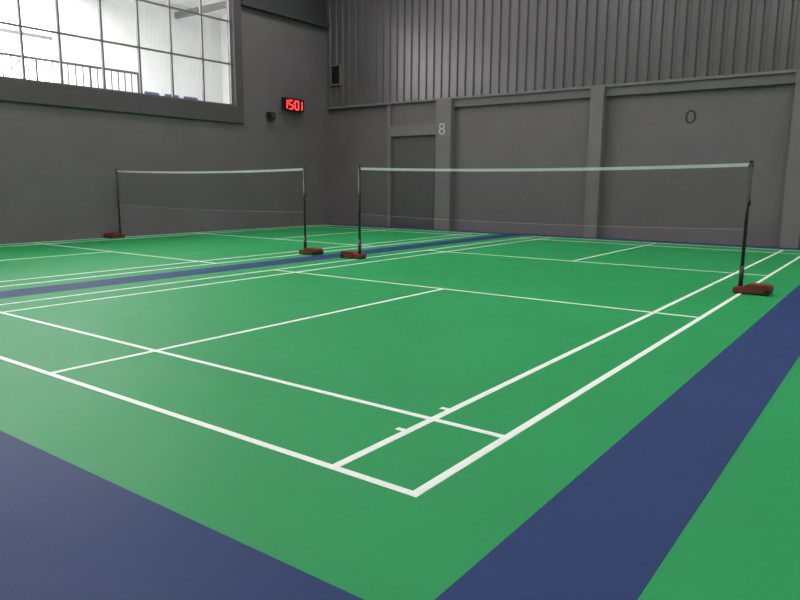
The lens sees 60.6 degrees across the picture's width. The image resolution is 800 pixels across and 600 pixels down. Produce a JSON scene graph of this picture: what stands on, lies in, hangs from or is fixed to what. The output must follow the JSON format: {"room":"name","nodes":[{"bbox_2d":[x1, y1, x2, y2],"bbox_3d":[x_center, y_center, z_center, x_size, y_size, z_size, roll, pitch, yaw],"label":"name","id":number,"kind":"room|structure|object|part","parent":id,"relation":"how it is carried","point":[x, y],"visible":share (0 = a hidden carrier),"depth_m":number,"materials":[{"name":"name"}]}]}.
{"room":"sports hall","nodes":[
{"label":"sports hall","id":0,"kind":"room"},
{"bbox_2d":[48,0,222,102],"bbox_3d":[-12.033,-7.439,19.943,0.200,4.850,17.000,7,12,36],"label":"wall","id":1,"kind":"structure","parent":0,"point":[76,17],"depth_m":23.66,"materials":[{"name":"paint"}]},
{"bbox_2d":[0,0,52,81],"bbox_3d":[-14.029,-7.386,17.288,0.100,4.100,10.400,7,12,36],"label":"window","id":2,"kind":"structure","parent":1,"relation":"in","point":[34,13],"depth_m":20.81,"materials":[{"name":"white"}]},
{"bbox_2d":[0,0,225,40],"bbox_3d":[-9.681,-7.305,16.994,7.260,4.100,15.070,7,12,36],"label":"roof beam","id":3,"kind":"structure","parent":1,"relation":"attached to","point":[219,5],"depth_m":23.27,"materials":[{"name":"metal"}]},
{"bbox_2d":[0,0,330,243],"bbox_3d":[-8.179,-5.063,13.079,0.200,8.000,20.050,7,12,36],"label":"wall","id":4,"kind":"structure","parent":0,"point":[58,164],"depth_m":17.08,"materials":[{"name":"grey paint"}]},
{"bbox_2d":[0,0,233,105],"bbox_3d":[-7.117,-6.170,14.276,0.060,3.300,9.100,7,12,36],"label":"window","id":5,"kind":"structure","parent":4,"relation":"in","point":[19,25],"depth_m":15.78,"materials":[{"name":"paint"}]},
{"bbox_2d":[0,0,243,123],"bbox_3d":[-9.098,-6.212,11.375,0.070,5.180,16.550,7,12,36],"label":"trim","id":6,"kind":"structure","parent":4,"relation":"attached to","point":[12,90],"depth_m":15.80,"materials":[{"name":"grey metal"}]},
{"bbox_2d":[266,112,275,118],"bbox_3d":[-3.598,-5.136,19.055,0.178,0.180,0.240,7,12,36],"label":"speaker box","id":7,"kind":"object","parent":4,"relation":"attached to","point":[270,115],"visible":1,"depth_m":18.97,"materials":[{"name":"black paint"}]},
{"bbox_2d":[241,0,329,28],"bbox_3d":[-3.154,-8.989,19.012,0.140,2.160,3.360,7,12,36],"label":"beam","id":8,"kind":"structure","parent":4,"relation":"attached to","point":[312,12],"depth_m":19.49,"materials":[{"name":"grey metal"}]},
{"bbox_2d":[281,97,303,112],"bbox_3d":[-3.107,-5.583,19.622,0.212,0.360,0.840,7,12,36],"label":"wall clock","id":9,"kind":"object","parent":4,"relation":"attached to","point":[288,104],"visible":1,"depth_m":19.52,"materials":[{"name":"black paint"}]},
{"bbox_2d":[162,0,226,14],"bbox_3d":[-9.054,-9.496,17.382,7.160,0.100,17.000,7,12,36],"label":"ceiling","id":10,"kind":"structure","parent":0,"point":[188,3],"depth_m":24.56,"materials":[{"name":"paint"}]},
{"bbox_2d":[220,14,229,103],"bbox_3d":[-3.969,-8.172,24.626,7.160,4.850,0.200,7,12,36],"label":"wall","id":11,"kind":"structure","parent":0,"point":[224,43],"depth_m":26.40,"materials":[{"name":"paint"}]},
{"bbox_2d":[0,224,799,599],"bbox_3d":[0.785,0.103,7.229,22.140,0.120,20.050,7,12,36],"label":"floor","id":12,"kind":"structure","parent":0,"point":[425,353],"depth_m":4.30,"materials":[{"name":"green plastic"}]},
{"bbox_2d":[104,166,323,254],"bbox_3d":[-4.032,-1.874,13.730,6.326,1.545,0.402,7,12,35],"label":"net","id":13,"kind":"object","parent":12,"relation":"on","point":[313,250],"visible":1,"depth_m":13.43,"materials":[{"name":"black fabric"}]},
{"bbox_3d":[-6.414,-2.210,15.594,0.060,1.535,0.052,7,12,36],"label":"post","id":14,"kind":"part","parent":13,"relation":"part of","materials":[{"name":"black metal"}]},
{"bbox_3d":[-4.055,-1.855,13.890,5.862,0.046,0.005,7,12,36],"label":"net cord","id":15,"kind":"part","parent":13,"relation":"part of","materials":[{"name":"fabric"}]},
{"bbox_3d":[-1.695,-1.600,12.170,0.060,1.535,0.052,7,12,36],"label":"post","id":16,"kind":"part","parent":13,"relation":"part of","materials":[{"name":"black metal"}]},
{"bbox_2d":[0,225,484,286],"bbox_3d":[-4.071,-1.134,13.997,5.906,0.003,13.479,7,12,36],"label":"court","id":17,"kind":"object","parent":12,"relation":"on","point":[308,225],"depth_m":12.98,"materials":[{"name":"white paint"}]},
{"bbox_2d":[0,224,799,599],"bbox_3d":[0.785,0.043,7.218,22.140,0.002,20.050,7,12,36],"label":"border strip","id":18,"kind":"object","parent":12,"relation":"on","point":[68,532],"visible":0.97,"depth_m":2.51,"materials":[{"name":"plastic"}]},
{"bbox_2d":[0,236,799,497],"bbox_3d":[1.685,-0.390,9.821,5.906,0.003,13.479,7,12,36],"label":"court","id":19,"kind":"object","parent":12,"relation":"on","point":[337,466],"depth_m":4.30,"materials":[{"name":"white paint"}]},
{"bbox_2d":[340,160,773,295],"bbox_3d":[1.685,-1.157,9.718,6.542,1.545,0.240,7,12,36],"label":"net","id":20,"kind":"object","parent":12,"relation":"on","point":[751,288],"visible":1,"depth_m":9.11,"materials":[{"name":"black fabric"}]},
{"bbox_3d":[-0.675,-1.468,11.429,0.060,1.535,0.052,7,12,36],"label":"post","id":21,"kind":"part","parent":20,"relation":"part of","materials":[{"name":"black metal"}]},
{"bbox_3d":[1.684,-1.113,9.725,5.862,0.046,0.005,7,12,36],"label":"net cord","id":22,"kind":"part","parent":20,"relation":"part of","materials":[{"name":"fabric"}]},
{"bbox_3d":[4.044,-0.857,8.005,0.060,1.535,0.052,7,12,36],"label":"post","id":23,"kind":"part","parent":20,"relation":"part of","materials":[{"name":"black metal"}]},
{"bbox_2d":[330,84,794,246],"bbox_3d":[6.820,-5.214,14.598,22.540,8.000,0.200,7,12,36],"label":"wall","id":24,"kind":"structure","parent":0,"point":[740,124],"depth_m":16.10,"materials":[{"name":"grey paint"}]},
{"bbox_2d":[387,104,391,226],"bbox_3d":[-0.298,-3.886,19.928,0.130,3.510,0.120,7,12,36],"label":"trim","id":25,"kind":"structure","parent":24,"relation":"attached to","point":[389,106],"depth_m":19.87,"materials":[{"name":"paint"}]},
{"bbox_2d":[390,123,435,136],"bbox_3d":[0.406,-4.777,19.258,1.600,0.300,0.120,7,12,36],"label":"trim","id":26,"kind":"structure","parent":24,"relation":"attached to","point":[417,129],"depth_m":19.21,"materials":[{"name":"paint"}]},
{"bbox_2d":[392,101,435,125],"bbox_3d":[0.429,-5.230,19.210,1.600,0.610,0.050,7,12,36],"label":"trim","id":27,"kind":"structure","parent":24,"relation":"attached to","point":[413,113],"depth_m":19.20,"materials":[{"name":"grey paint"}]},
{"bbox_2d":[392,135,435,228],"bbox_3d":[0.415,-3.346,19.526,1.580,2.590,0.050,7,12,36],"label":"door leaf","id":28,"kind":"structure","parent":24,"relation":"in","point":[409,151],"depth_m":19.50,"materials":[{"name":"paint"}]},
{"bbox_2d":[439,123,444,134],"bbox_3d":[1.134,-4.641,18.556,0.207,0.308,0.004,7,12,36],"label":"painted number","id":29,"kind":"object","parent":24,"relation":"attached to","point":[440,124],"visible":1,"depth_m":18.54,"materials":[{"name":"white paint"}]},
{"bbox_2d":[434,99,454,229],"bbox_3d":[1.220,-3.681,18.778,0.500,3.510,0.200,7,12,36],"label":"trim","id":30,"kind":"structure","parent":24,"relation":"attached to","point":[445,111],"depth_m":18.67,"materials":[{"name":"paint"}]},
{"bbox_2d":[453,88,590,106],"bbox_3d":[3.008,-5.089,17.276,3.840,0.210,0.100,7,12,36],"label":"trim","id":31,"kind":"structure","parent":24,"relation":"attached to","point":[579,93],"depth_m":17.15,"materials":[{"name":"grey paint"}]},
{"bbox_2d":[326,0,799,106],"bbox_3d":[6.730,-6.934,14.176,22.130,4.470,0.130,7,12,36],"label":"cladding","id":32,"kind":"object","parent":24,"relation":"attached to","point":[385,50],"visible":0.97,"depth_m":16.70,"materials":[{"name":"grey metal"}]},
{"bbox_2d":[330,64,340,85],"bbox_3d":[-1.933,-6.757,20.561,0.400,0.600,0.050,7,12,36],"label":"wall vent","id":33,"kind":"object","parent":32,"relation":"attached to","point":[335,70],"visible":1,"depth_m":20.56,"materials":[{"name":"metal"}]},
{"bbox_2d":[327,69,799,108],"bbox_3d":[6.674,-4.720,14.485,22.140,0.060,0.020,7,12,36],"label":"flashing","id":34,"kind":"object","parent":32,"relation":"attached to","point":[789,70],"visible":1,"depth_m":16.11,"materials":[{"name":"paint"}]},
{"bbox_2d":[583,87,606,237],"bbox_3d":[4.645,-3.238,16.293,0.330,3.510,0.200,7,12,36],"label":"trim","id":35,"kind":"structure","parent":24,"relation":"attached to","point":[598,99],"depth_m":16.18,"materials":[{"name":"paint"}]},
{"bbox_2d":[685,110,695,123],"bbox_3d":[6.372,-4.014,14.999,0.231,0.294,0.004,7,12,36],"label":"painted number","id":36,"kind":"object","parent":24,"relation":"attached to","point":[693,111],"visible":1,"depth_m":15.00,"materials":[{"name":"paint"}]},
{"bbox_2d":[606,72,795,96],"bbox_3d":[6.381,-4.653,14.829,3.880,0.210,0.100,7,12,36],"label":"trim","id":37,"kind":"structure","parent":24,"relation":"attached to","point":[782,78],"depth_m":14.67,"materials":[{"name":"grey paint"}]},
{"bbox_2d":[779,71,799,248],"bbox_3d":[8.042,-2.799,13.828,0.350,3.510,0.200,7,12,36],"label":"trim","id":38,"kind":"structure","parent":24,"relation":"attached to","point":[790,224],"depth_m":13.85,"materials":[{"name":"paint"}]},
{"bbox_3d":[-9.088,-4.590,18.209,7.160,0.150,17.000,7,12,36],"label":"floor","id":39,"kind":"structure","parent":0,"visible":0},
{"bbox_2d":[0,52,139,92],"bbox_3d":[-8.476,-5.277,17.356,0.070,1.495,4.206,7,12,36],"label":"gallery railing","id":40,"kind":"object","parent":39,"relation":"on","point":[1,53],"visible":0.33,"depth_m":17.34,"materials":[{"name":"metal"}]},
{"bbox_2d":[144,91,158,94],"bbox_3d":[-6.250,-4.950,17.604,0.440,0.800,0.440,7,12,36],"label":"seat","id":41,"kind":"object","parent":39,"relation":"on","point":[145,92],"visible":0.09,"depth_m":17.62,"materials":[{"name":"blue plastic"}]},
{"bbox_2d":[164,94,178,97],"bbox_3d":[-5.894,-5.028,18.081,0.440,0.800,0.440,7,12,36],"label":"seat","id":42,"kind":"object","parent":39,"relation":"on","point":[168,95],"visible":0.1,"depth_m":18.08,"materials":[{"name":"blue plastic"}]},
{"bbox_2d":[184,96,197,99],"bbox_3d":[-5.538,-5.106,18.558,0.440,0.800,0.440,7,12,36],"label":"seat","id":43,"kind":"object","parent":39,"relation":"on","point":[185,97],"visible":0.12,"depth_m":18.58,"materials":[{"name":"blue plastic"}]}
]}

